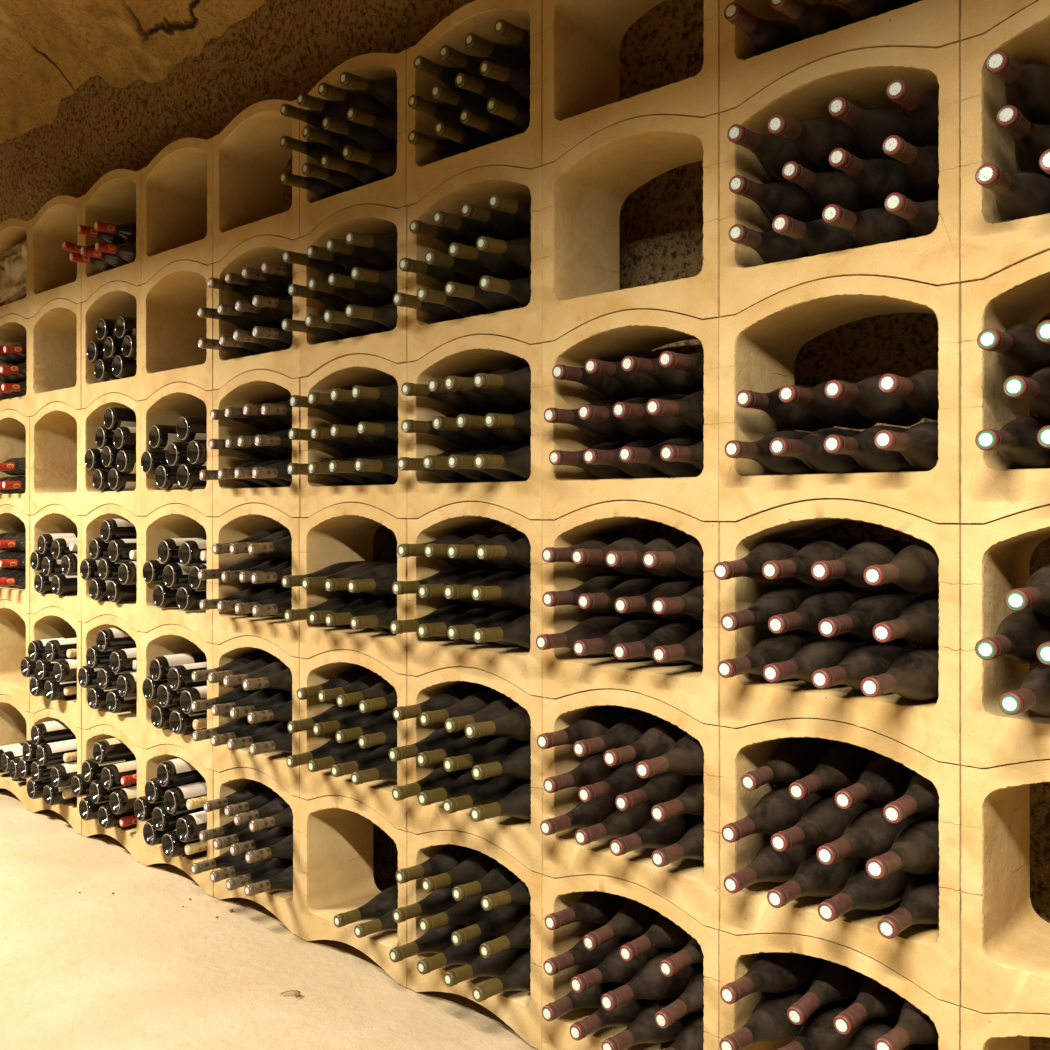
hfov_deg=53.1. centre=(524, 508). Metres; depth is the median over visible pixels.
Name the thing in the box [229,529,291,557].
wine bottle
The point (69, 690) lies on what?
wine bottle
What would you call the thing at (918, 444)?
bottle
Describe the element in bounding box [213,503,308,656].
cell
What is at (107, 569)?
bottle
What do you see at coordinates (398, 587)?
bottle
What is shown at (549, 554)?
bottle
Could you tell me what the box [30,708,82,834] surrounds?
cell
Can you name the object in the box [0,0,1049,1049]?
wall
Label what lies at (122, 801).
bottle
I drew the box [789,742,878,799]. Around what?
bottle
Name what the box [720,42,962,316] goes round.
cell
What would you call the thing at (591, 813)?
bottle
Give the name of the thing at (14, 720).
cell
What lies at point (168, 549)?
bottle
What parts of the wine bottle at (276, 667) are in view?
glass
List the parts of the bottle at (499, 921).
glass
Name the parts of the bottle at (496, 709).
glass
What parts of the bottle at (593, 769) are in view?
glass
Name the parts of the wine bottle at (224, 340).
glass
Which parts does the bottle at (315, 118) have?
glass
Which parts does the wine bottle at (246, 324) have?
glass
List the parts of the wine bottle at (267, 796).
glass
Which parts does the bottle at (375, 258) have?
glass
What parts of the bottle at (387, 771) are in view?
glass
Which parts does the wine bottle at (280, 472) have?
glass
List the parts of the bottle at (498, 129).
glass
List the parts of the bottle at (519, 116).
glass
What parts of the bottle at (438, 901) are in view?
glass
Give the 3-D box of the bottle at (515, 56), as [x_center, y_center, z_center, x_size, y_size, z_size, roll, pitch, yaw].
[-0.022,-1.042,2.439,0.085,0.087,0.301,0,0,43]
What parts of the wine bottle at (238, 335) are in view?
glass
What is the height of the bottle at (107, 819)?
0.080 m
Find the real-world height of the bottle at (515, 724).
0.089 m
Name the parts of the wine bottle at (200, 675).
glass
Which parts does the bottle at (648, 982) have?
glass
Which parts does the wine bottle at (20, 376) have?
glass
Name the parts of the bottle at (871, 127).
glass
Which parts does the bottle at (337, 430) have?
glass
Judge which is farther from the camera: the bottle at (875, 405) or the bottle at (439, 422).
the bottle at (439, 422)
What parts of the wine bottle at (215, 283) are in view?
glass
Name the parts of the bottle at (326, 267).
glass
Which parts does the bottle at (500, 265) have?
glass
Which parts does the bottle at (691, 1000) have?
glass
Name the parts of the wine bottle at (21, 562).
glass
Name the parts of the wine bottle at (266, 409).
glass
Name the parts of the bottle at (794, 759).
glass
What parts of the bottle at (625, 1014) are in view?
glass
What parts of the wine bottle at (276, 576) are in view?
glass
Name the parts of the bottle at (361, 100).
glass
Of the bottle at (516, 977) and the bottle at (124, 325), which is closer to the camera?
the bottle at (516, 977)
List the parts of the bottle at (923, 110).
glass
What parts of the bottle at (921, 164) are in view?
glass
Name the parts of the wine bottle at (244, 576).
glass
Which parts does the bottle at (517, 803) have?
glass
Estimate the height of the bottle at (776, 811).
0.085 m
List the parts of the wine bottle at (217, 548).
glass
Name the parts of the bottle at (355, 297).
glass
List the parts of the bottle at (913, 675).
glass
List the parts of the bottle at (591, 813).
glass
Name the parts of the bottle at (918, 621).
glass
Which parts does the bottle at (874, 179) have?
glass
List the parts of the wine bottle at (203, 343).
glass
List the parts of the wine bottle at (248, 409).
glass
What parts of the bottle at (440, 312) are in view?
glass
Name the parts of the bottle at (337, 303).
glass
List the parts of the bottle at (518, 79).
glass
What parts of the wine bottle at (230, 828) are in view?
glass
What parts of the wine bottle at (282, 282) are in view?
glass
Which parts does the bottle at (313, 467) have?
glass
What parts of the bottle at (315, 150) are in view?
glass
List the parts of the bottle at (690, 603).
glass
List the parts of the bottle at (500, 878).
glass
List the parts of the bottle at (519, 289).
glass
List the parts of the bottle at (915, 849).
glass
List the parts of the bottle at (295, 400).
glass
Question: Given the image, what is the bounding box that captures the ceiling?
[0,0,264,143]
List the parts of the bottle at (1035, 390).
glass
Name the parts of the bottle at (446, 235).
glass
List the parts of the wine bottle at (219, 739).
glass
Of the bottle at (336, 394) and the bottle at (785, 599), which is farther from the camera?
the bottle at (336, 394)
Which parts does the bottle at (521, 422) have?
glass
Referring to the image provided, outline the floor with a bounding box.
[0,789,537,1049]
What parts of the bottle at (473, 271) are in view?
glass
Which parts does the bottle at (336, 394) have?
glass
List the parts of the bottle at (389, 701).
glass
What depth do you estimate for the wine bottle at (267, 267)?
2.87 m
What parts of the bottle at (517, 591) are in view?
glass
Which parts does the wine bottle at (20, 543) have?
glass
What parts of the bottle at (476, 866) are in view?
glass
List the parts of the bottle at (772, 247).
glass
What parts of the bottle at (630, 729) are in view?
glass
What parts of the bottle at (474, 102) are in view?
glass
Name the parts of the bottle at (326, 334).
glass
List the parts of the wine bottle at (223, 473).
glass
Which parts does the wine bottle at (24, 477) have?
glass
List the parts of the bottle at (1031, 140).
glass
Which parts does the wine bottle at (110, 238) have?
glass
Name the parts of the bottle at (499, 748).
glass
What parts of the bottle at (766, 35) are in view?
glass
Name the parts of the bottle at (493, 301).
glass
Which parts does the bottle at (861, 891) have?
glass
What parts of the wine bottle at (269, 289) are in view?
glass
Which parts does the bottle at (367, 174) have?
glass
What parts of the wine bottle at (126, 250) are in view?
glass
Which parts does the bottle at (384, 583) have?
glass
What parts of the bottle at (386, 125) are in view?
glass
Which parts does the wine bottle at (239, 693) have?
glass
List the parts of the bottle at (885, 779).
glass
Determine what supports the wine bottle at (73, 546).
on the bottle at (69, 562)
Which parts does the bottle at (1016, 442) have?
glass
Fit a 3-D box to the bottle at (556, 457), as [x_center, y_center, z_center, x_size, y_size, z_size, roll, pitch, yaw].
[0.161,-0.104,2.263,0.085,0.085,0.301,0,0,43]
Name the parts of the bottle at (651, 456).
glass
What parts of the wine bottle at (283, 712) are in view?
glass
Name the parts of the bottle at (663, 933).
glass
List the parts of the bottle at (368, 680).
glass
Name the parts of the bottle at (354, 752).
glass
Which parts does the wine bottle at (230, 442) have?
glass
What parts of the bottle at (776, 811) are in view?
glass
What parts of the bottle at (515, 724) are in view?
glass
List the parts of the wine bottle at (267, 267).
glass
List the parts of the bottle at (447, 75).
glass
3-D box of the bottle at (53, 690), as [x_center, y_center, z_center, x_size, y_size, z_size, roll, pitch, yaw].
[-1.627,0.657,3.914,0.080,0.080,0.300,0,0,42]
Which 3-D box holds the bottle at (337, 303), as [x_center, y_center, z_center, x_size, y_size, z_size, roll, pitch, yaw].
[-0.506,-0.573,2.838,0.085,0.086,0.301,0,0,43]
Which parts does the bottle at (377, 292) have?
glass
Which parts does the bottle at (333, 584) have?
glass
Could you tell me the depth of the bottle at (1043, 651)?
1.42 m
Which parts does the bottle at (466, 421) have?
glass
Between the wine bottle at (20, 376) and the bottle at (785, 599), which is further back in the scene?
the wine bottle at (20, 376)
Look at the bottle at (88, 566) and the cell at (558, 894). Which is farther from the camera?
the bottle at (88, 566)
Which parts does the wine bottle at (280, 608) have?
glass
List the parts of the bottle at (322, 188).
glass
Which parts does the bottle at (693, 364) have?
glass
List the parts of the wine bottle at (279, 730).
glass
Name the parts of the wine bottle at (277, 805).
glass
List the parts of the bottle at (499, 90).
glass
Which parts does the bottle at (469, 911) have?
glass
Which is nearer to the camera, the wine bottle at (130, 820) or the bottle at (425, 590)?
the bottle at (425, 590)
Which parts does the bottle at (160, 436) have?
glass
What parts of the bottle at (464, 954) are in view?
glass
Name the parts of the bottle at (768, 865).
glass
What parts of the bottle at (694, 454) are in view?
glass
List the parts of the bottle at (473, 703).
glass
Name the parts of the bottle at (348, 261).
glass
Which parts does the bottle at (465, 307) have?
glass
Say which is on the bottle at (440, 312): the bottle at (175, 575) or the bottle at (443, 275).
the bottle at (443, 275)
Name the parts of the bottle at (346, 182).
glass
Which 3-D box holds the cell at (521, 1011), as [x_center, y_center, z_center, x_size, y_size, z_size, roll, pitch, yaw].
[-0.048,0.951,2.480,0.438,0.418,0.228,0,0,43]
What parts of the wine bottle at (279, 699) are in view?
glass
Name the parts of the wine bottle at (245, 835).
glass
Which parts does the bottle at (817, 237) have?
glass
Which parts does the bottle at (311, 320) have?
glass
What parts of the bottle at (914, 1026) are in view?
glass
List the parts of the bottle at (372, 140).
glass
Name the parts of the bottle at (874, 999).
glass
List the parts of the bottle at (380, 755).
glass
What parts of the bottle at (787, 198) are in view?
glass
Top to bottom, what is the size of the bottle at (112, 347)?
0.080 m
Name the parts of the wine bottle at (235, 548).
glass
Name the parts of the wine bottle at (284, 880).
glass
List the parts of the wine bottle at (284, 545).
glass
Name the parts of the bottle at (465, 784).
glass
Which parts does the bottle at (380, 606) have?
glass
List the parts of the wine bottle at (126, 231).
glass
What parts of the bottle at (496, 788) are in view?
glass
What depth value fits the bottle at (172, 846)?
3.22 m
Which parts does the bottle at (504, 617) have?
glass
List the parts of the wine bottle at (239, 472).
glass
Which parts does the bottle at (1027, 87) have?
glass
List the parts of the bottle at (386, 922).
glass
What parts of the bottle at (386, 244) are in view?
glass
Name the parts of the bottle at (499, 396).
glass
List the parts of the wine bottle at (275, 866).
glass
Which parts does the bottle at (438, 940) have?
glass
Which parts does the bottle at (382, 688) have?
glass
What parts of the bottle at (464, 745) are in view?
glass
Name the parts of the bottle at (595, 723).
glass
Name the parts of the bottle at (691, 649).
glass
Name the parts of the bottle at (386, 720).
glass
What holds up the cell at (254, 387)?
on the cell at (244, 521)
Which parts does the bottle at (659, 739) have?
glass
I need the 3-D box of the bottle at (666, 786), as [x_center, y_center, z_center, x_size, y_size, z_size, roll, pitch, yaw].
[0.285,0.565,2.124,0.085,0.085,0.301,0,0,43]
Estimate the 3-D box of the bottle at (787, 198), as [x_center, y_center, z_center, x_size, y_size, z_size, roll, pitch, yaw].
[0.470,-0.573,1.950,0.086,0.086,0.301,0,0,43]
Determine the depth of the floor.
2.62 m
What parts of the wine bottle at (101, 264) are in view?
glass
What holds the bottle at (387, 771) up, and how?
in the cell at (319, 669)
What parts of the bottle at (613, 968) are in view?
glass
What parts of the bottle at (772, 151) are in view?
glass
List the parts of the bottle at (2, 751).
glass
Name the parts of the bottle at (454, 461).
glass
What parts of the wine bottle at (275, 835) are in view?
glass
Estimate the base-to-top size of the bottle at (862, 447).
0.085 m
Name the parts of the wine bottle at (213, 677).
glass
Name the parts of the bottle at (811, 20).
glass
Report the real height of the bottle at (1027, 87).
0.088 m
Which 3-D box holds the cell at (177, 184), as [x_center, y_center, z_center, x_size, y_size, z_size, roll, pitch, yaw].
[-1.018,-0.945,3.374,0.438,0.418,0.228,0,0,43]
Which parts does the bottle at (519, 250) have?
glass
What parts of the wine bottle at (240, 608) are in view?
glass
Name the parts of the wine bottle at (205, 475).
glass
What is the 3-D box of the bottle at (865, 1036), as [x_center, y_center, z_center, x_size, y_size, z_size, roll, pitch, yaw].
[0.586,0.948,1.800,0.085,0.099,0.304,0,0,43]
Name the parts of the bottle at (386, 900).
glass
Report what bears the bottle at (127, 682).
in the cell at (129, 723)
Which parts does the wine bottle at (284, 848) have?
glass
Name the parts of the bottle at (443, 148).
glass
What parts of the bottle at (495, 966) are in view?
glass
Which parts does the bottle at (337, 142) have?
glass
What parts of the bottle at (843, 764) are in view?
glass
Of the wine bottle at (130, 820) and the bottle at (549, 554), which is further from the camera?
the wine bottle at (130, 820)
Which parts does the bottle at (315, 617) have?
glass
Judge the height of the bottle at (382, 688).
0.086 m
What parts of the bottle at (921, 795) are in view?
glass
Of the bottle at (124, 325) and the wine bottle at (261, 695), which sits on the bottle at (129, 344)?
the bottle at (124, 325)
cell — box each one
[0,218,29,318]
[0,314,31,416]
[0,410,29,514]
[0,505,29,612]
[0,600,30,711]
[0,694,30,809]
[30,195,82,317]
[30,299,81,415]
[30,402,80,514]
[30,505,86,621]
[30,607,81,727]
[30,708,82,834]
[81,169,142,301]
[81,281,142,408]
[81,393,140,515]
[82,504,144,630]
[82,615,140,746]
[82,725,140,862]
[141,137,213,283]
[141,260,212,399]
[141,382,212,515]
[141,504,212,642]
[141,624,212,769]
[141,744,213,896]
[213,99,300,262]
[213,235,302,389]
[213,370,300,516]
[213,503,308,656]
[213,635,299,796]
[214,767,299,936]
[299,204,408,377]
[299,503,418,674]
[300,50,407,236]
[300,649,408,830]
[300,795,407,987]
[301,354,406,517]
[406,0,542,205]
[407,166,544,361]
[407,335,541,518]
[407,502,543,696]
[407,666,544,873]
[407,830,542,1049]
[542,0,720,164]
[542,113,719,342]
[542,309,718,520]
[542,501,738,724]
[542,874,720,1049]
[543,688,720,929]
[719,0,960,112]
[719,276,960,522]
[719,930,961,1049]
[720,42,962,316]
[720,499,987,764]
[720,718,961,1005]
[960,0,1038,40]
[960,0,1049,282]
[960,1006,1049,1049]
[961,250,1049,522]
[961,505,1049,767]
[961,759,1049,1013]
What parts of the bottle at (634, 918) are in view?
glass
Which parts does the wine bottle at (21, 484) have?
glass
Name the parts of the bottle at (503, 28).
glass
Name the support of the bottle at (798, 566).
on the bottle at (831, 602)
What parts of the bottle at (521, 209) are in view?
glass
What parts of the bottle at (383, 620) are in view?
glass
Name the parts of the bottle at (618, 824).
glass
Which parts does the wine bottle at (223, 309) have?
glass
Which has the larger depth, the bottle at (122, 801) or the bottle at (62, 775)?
the bottle at (62, 775)
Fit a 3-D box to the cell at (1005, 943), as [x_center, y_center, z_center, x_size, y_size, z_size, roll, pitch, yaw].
[0.923,0.572,1.585,0.438,0.418,0.228,0,0,43]
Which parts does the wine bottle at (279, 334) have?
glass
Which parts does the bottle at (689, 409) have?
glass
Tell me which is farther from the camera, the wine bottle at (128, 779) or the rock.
the rock
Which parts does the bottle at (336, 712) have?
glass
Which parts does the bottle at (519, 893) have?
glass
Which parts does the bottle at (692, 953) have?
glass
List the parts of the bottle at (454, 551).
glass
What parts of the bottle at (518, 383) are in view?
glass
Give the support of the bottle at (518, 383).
on the bottle at (521, 422)
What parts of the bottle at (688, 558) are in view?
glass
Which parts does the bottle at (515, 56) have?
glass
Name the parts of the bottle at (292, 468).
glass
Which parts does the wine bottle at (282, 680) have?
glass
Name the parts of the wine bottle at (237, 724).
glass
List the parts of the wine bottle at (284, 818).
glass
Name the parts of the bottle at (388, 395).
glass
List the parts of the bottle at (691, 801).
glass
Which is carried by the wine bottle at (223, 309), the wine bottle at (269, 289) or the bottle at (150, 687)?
the wine bottle at (269, 289)
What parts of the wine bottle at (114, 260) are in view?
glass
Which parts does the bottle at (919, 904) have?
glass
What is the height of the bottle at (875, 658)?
0.086 m
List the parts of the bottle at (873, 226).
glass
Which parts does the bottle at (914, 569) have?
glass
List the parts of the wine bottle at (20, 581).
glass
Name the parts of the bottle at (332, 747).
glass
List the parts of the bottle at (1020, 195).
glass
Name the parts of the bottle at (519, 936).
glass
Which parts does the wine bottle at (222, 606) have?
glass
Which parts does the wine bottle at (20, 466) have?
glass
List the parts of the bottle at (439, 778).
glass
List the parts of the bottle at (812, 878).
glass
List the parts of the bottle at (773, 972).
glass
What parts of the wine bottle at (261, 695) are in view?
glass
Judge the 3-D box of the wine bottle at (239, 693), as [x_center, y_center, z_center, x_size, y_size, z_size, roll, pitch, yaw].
[-0.848,0.565,3.116,0.085,0.085,0.300,0,0,43]
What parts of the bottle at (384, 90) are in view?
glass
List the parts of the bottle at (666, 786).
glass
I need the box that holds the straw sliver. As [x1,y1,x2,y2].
[281,990,300,997]
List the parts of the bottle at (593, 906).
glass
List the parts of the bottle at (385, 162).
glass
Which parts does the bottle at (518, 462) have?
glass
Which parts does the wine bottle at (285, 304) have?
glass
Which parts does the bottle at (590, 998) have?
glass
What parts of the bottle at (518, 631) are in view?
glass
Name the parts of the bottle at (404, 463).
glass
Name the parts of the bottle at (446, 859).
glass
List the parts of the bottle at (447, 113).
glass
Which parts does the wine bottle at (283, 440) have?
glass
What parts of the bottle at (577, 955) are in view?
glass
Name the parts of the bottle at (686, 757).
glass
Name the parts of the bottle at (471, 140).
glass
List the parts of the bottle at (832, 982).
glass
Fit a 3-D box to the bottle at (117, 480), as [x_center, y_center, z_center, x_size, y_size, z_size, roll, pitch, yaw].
[-1.287,-0.101,3.645,0.080,0.080,0.300,0,0,43]
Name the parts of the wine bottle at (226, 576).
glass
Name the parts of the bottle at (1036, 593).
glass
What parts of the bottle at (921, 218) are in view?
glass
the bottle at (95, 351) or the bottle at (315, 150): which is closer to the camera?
the bottle at (315, 150)
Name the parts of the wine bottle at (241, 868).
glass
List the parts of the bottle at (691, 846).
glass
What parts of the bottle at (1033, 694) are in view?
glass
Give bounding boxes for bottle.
[0,342,26,359]
[0,344,26,362]
[0,355,19,364]
[0,362,26,376]
[0,363,26,380]
[0,365,25,382]
[0,376,18,383]
[0,381,25,396]
[0,383,19,397]
[0,394,9,399]
[0,457,25,473]
[0,476,13,493]
[0,476,25,492]
[0,531,25,549]
[0,532,25,550]
[0,535,25,550]
[0,551,16,568]
[0,551,25,568]
[0,555,25,569]
[0,568,14,574]
[0,569,23,587]
[0,570,25,588]
[0,573,25,588]
[0,743,23,748]
[0,746,22,769]
[1,381,26,393]
[1,458,23,475]
[1,552,25,569]
[1,749,22,771]
[2,476,22,493]
[2,479,25,489]
[3,344,26,354]
[7,457,25,474]
[8,533,25,551]
[9,757,22,778]
[18,757,33,777]
[20,656,36,676]
[22,740,39,761]
[27,778,51,798]
[28,637,76,661]
[29,675,46,696]
[30,550,49,570]
[31,720,75,744]
[31,760,76,781]
[34,572,52,592]
[36,658,55,679]
[36,739,76,765]
[37,533,77,554]
[42,555,62,576]
[43,783,76,805]
[44,679,76,700]
[45,638,76,661]
[51,538,77,559]
[51,573,77,594]
[51,762,76,787]
[53,658,76,682]
[61,553,77,575]
[62,241,94,253]
[62,789,75,798]
[63,752,76,761]
[64,686,76,694]
[66,649,76,657]
[69,252,116,270]
[69,542,77,550]
[71,773,91,796]
[77,225,125,244]
[78,665,99,687]
[79,796,109,820]
[80,246,129,266]
[80,558,99,580]
[82,758,135,781]
[84,448,105,470]
[86,645,112,668]
[87,340,108,362]
[87,686,114,708]
[89,537,109,559]
[89,578,110,600]
[89,780,136,803]
[92,468,114,490]
[93,738,135,763]
[94,221,135,241]
[94,359,121,381]
[95,241,135,262]
[95,426,113,448]
[96,318,115,340]
[96,627,136,651]
[97,666,131,689]
[98,557,121,580]
[98,803,134,828]
[100,519,136,541]
[101,445,120,467]
[101,760,136,789]
[103,336,122,358]
[103,407,135,430]
[106,579,136,602]
[106,689,136,712]
[108,467,135,490]
[108,539,136,562]
[110,648,136,673]
[110,786,136,814]
[112,354,136,377]
[113,427,135,449]
[115,316,136,338]
[116,449,135,473]
[117,672,136,697]
[118,561,136,585]
[119,815,136,826]
[120,774,136,785]
[122,335,136,359]
[129,550,136,559]
[132,660,136,669]
[134,796,163,821]
[141,450,167,474]
[142,676,167,700]
[143,559,167,583]
[143,820,175,845]
[145,777,205,803]
[149,425,189,449]
[149,651,206,681]
[151,704,180,728]
[152,804,203,830]
[153,583,178,607]
[155,464,183,489]
[157,538,206,563]
[157,683,182,707]
[157,758,204,786]
[162,830,199,857]
[163,563,191,587]
[164,781,206,813]
[166,442,189,466]
[168,662,206,690]
[169,708,206,734]
[176,416,206,441]
[176,585,206,610]
[176,811,206,841]
[177,463,206,488]
[179,540,206,565]
[180,686,206,714]
[185,841,206,854]
[186,796,206,809]
[187,439,206,465]
[189,564,206,589]
[191,652,273,681]
[191,686,260,711]
[191,849,245,874]
[192,717,250,740]
[193,718,206,729]
[198,307,263,330]
[198,338,258,356]
[198,557,280,584]
[199,461,266,487]
[199,585,282,613]
[199,820,248,841]
[200,551,206,560]
[203,781,269,811]
[208,277,269,300]
[208,656,280,682]
[209,432,287,459]
[210,403,286,430]
[210,858,272,882]
[211,688,283,715]
[211,721,283,745]
[212,527,287,556]
[213,827,273,849]
[217,587,291,615]
[218,303,281,327]
[218,460,285,486]
[219,335,274,353]
[221,558,291,585]
[223,661,288,689]
[224,400,291,428]
[224,788,278,816]
[225,272,290,296]
[225,430,291,458]
[226,858,292,890]
[227,721,289,749]
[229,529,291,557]
[230,691,291,718]
[230,826,292,855]
[233,329,290,350]
[233,796,289,825]
[234,459,291,486]
[234,590,291,616]
[235,300,292,322]
[237,429,291,455]
[239,560,291,584]
[242,267,292,291]
[242,668,291,691]
[243,400,291,424]
[244,865,292,896]
[245,834,293,862]
[247,700,291,723]
[248,535,291,555]
[249,733,291,754]
[249,806,292,831]
[251,566,291,583]
[252,295,292,314]
[252,326,292,345]
[252,464,291,481]
[252,598,291,616]
[254,433,291,448]
[261,262,292,279]
[261,404,291,416]
[280,103,338,133]
[280,136,345,163]
[280,172,344,198]
[282,318,348,341]
[282,560,376,592]
[283,251,350,276]
[284,594,375,625]
[286,737,357,767]
[287,455,362,485]
[287,704,358,732]
[288,284,353,311]
[288,423,382,453]
[290,395,378,421]
[297,93,359,123]
[297,666,372,699]
[302,126,367,153]
[302,163,364,191]
[302,561,396,594]
[305,314,368,337]
[307,245,382,270]
[308,278,384,306]
[308,392,397,419]
[308,454,386,484]
[308,742,384,771]
[309,596,396,623]
[311,421,397,452]
[313,709,392,735]
[318,82,397,115]
[318,672,383,701]
[321,155,387,184]
[322,117,396,151]
[324,310,391,333]
[325,564,396,596]
[325,598,396,630]
[326,238,396,270]
[328,273,394,304]
[329,453,397,484]
[330,385,397,417]
[330,419,397,450]
[331,744,396,776]
[334,885,397,927]
[335,709,396,742]
[336,679,395,706]
[340,72,396,111]
[342,146,396,176]
[345,303,397,329]
[346,231,397,261]
[347,107,397,144]
[348,569,396,596]
[350,606,396,629]
[351,267,397,292]
[351,760,396,784]
[352,384,397,409]
[354,905,397,937]
[355,456,397,478]
[357,421,397,441]
[358,724,397,747]
[359,691,397,712]
[389,726,465,761]
[389,925,467,962]
[390,603,490,638]
[392,567,490,601]
[392,765,471,800]
[393,292,464,321]
[393,684,492,720]
[393,886,457,922]
[396,845,477,883]
[397,449,478,482]
[397,531,490,565]
[399,258,478,285]
[401,377,500,412]
[401,413,499,447]
[408,95,478,130]
[408,130,468,158]
[409,220,476,247]
[414,56,473,93]
[417,287,492,317]
[417,606,517,641]
[417,735,499,765]
[417,936,500,974]
[418,568,516,604]
[418,769,495,805]
[419,689,506,725]
[419,894,490,932]
[422,851,499,891]
[423,447,506,481]
[424,532,518,566]
[425,250,505,284]
[428,377,528,409]
[431,85,504,118]
[432,411,528,446]
[433,211,508,242]
[435,121,495,149]
[439,45,498,80]
[443,736,530,771]
[443,775,530,813]
[443,948,530,986]
[444,369,530,406]
[444,570,530,606]
[445,281,524,312]
[445,696,518,732]
[447,446,527,481]
[447,533,528,568]
[447,608,530,644]
[448,242,530,279]
[451,904,530,945]
[452,864,520,900]
[455,73,529,107]
[456,408,530,444]
[460,109,522,141]
[461,203,530,239]
[465,33,530,68]
[465,705,530,740]
[470,781,530,821]
[471,573,530,609]
[472,742,530,779]
[472,950,530,1001]
[473,366,530,401]
[473,613,530,648]
[474,445,530,478]
[476,236,530,271]
[476,536,530,568]
[479,275,530,306]
[480,60,529,101]
[480,913,530,958]
[481,880,530,910]
[484,409,530,437]
[487,98,529,131]
[489,194,530,227]
[494,19,529,53]
[536,614,638,654]
[537,706,641,748]
[540,795,617,835]
[542,534,634,572]
[542,574,641,613]
[542,966,621,1021]
[543,752,622,792]
[543,923,631,975]
[544,401,642,440]
[545,891,628,929]
[549,442,634,478]
[552,361,652,400]
[570,983,650,1040]
[571,935,668,992]
[572,535,665,574]
[573,617,675,659]
[573,712,667,756]
[575,804,656,844]
[578,397,676,438]
[578,576,676,616]
[578,761,652,802]
[583,440,673,477]
[583,899,659,950]
[585,356,685,397]
[601,946,702,1010]
[602,993,697,1049]
[603,722,687,766]
[605,536,695,577]
[610,814,703,855]
[613,394,703,436]
[614,577,702,619]
[614,619,702,663]
[615,772,698,810]
[619,438,702,477]
[620,914,691,961]
[621,352,703,394]
[636,734,703,778]
[643,539,703,579]
[646,390,703,431]
[651,775,703,821]
[651,818,703,866]
[652,583,702,621]
[653,628,702,665]
[655,966,703,1028]
[659,350,703,383]
[659,937,703,976]
[660,440,703,470]
[665,1011,703,1049]
[714,537,814,584]
[717,629,820,677]
[720,952,821,1003]
[720,978,813,1049]
[721,582,822,631]
[721,782,827,842]
[724,2,802,54]
[724,431,821,474]
[724,838,820,893]
[727,124,833,180]
[728,224,808,263]
[729,175,822,221]
[736,385,833,431]
[741,737,840,790]
[762,538,860,587]
[763,634,865,684]
[767,847,864,907]
[768,115,871,171]
[768,585,869,635]
[769,428,868,473]
[770,0,851,39]
[771,792,875,851]
[772,214,856,255]
[777,994,876,1049]
[779,380,876,429]
[782,161,873,212]
[787,959,865,1024]
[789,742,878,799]
[811,540,909,589]
[811,639,913,690]
[816,801,921,864]
[818,587,918,639]
[818,859,915,921]
[822,204,913,247]
[823,425,919,472]
[824,375,923,425]
[828,97,924,162]
[829,148,929,207]
[833,976,905,1034]
[834,754,914,809]
[838,0,906,23]
[845,1013,912,1049]
[861,644,938,700]
[863,542,938,593]
[866,814,938,878]
[872,592,938,644]
[874,422,937,470]
[874,1000,938,1049]
[877,871,938,938]
[878,369,938,420]
[882,135,938,199]
[883,772,938,823]
[884,193,938,237]
[886,79,938,145]
[906,0,920,4]
[975,163,1049,220]
[975,416,1049,468]
[975,608,1049,663]
[977,322,1049,376]
[985,51,1049,124]
[996,105,1049,177]
[999,663,1049,716]
[1003,367,1049,419]
[1005,564,1049,616]
[1036,320,1049,343]
[1036,641,1049,664]
[1037,425,1049,448]
[1039,149,1049,173]
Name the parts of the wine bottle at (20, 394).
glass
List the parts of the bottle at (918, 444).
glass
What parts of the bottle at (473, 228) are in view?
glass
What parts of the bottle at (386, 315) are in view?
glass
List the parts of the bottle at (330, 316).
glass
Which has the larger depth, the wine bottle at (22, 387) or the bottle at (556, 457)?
the wine bottle at (22, 387)
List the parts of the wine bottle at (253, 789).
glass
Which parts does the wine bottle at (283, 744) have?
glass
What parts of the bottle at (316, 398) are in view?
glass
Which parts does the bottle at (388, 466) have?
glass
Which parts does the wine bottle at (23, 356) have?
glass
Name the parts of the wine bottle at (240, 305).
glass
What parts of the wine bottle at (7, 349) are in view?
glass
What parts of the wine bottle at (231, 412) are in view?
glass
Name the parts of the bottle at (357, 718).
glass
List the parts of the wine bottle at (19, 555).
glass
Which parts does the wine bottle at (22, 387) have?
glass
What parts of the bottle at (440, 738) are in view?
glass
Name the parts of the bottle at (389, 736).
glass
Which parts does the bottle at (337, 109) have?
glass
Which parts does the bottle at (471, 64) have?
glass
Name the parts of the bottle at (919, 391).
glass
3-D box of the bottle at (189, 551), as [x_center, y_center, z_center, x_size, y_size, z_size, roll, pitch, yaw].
[-0.945,0.137,3.331,0.080,0.080,0.300,0,0,42]
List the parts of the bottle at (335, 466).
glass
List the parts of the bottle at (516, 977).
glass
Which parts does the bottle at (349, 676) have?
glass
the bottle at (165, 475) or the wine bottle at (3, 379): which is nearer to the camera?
the bottle at (165, 475)
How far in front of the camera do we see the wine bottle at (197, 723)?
3.18 m
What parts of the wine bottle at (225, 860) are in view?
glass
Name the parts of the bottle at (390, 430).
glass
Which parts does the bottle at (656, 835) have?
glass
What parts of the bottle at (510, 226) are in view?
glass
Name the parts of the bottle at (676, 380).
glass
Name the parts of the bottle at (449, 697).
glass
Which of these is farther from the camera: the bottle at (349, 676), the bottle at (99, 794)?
the bottle at (99, 794)
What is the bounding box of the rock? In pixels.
[0,240,26,304]
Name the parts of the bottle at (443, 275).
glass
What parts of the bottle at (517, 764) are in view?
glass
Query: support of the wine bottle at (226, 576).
on the wine bottle at (222, 606)
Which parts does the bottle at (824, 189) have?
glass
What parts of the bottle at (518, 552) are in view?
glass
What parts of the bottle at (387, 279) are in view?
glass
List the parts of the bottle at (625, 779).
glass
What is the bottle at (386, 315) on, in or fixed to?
in the cell at (315, 352)
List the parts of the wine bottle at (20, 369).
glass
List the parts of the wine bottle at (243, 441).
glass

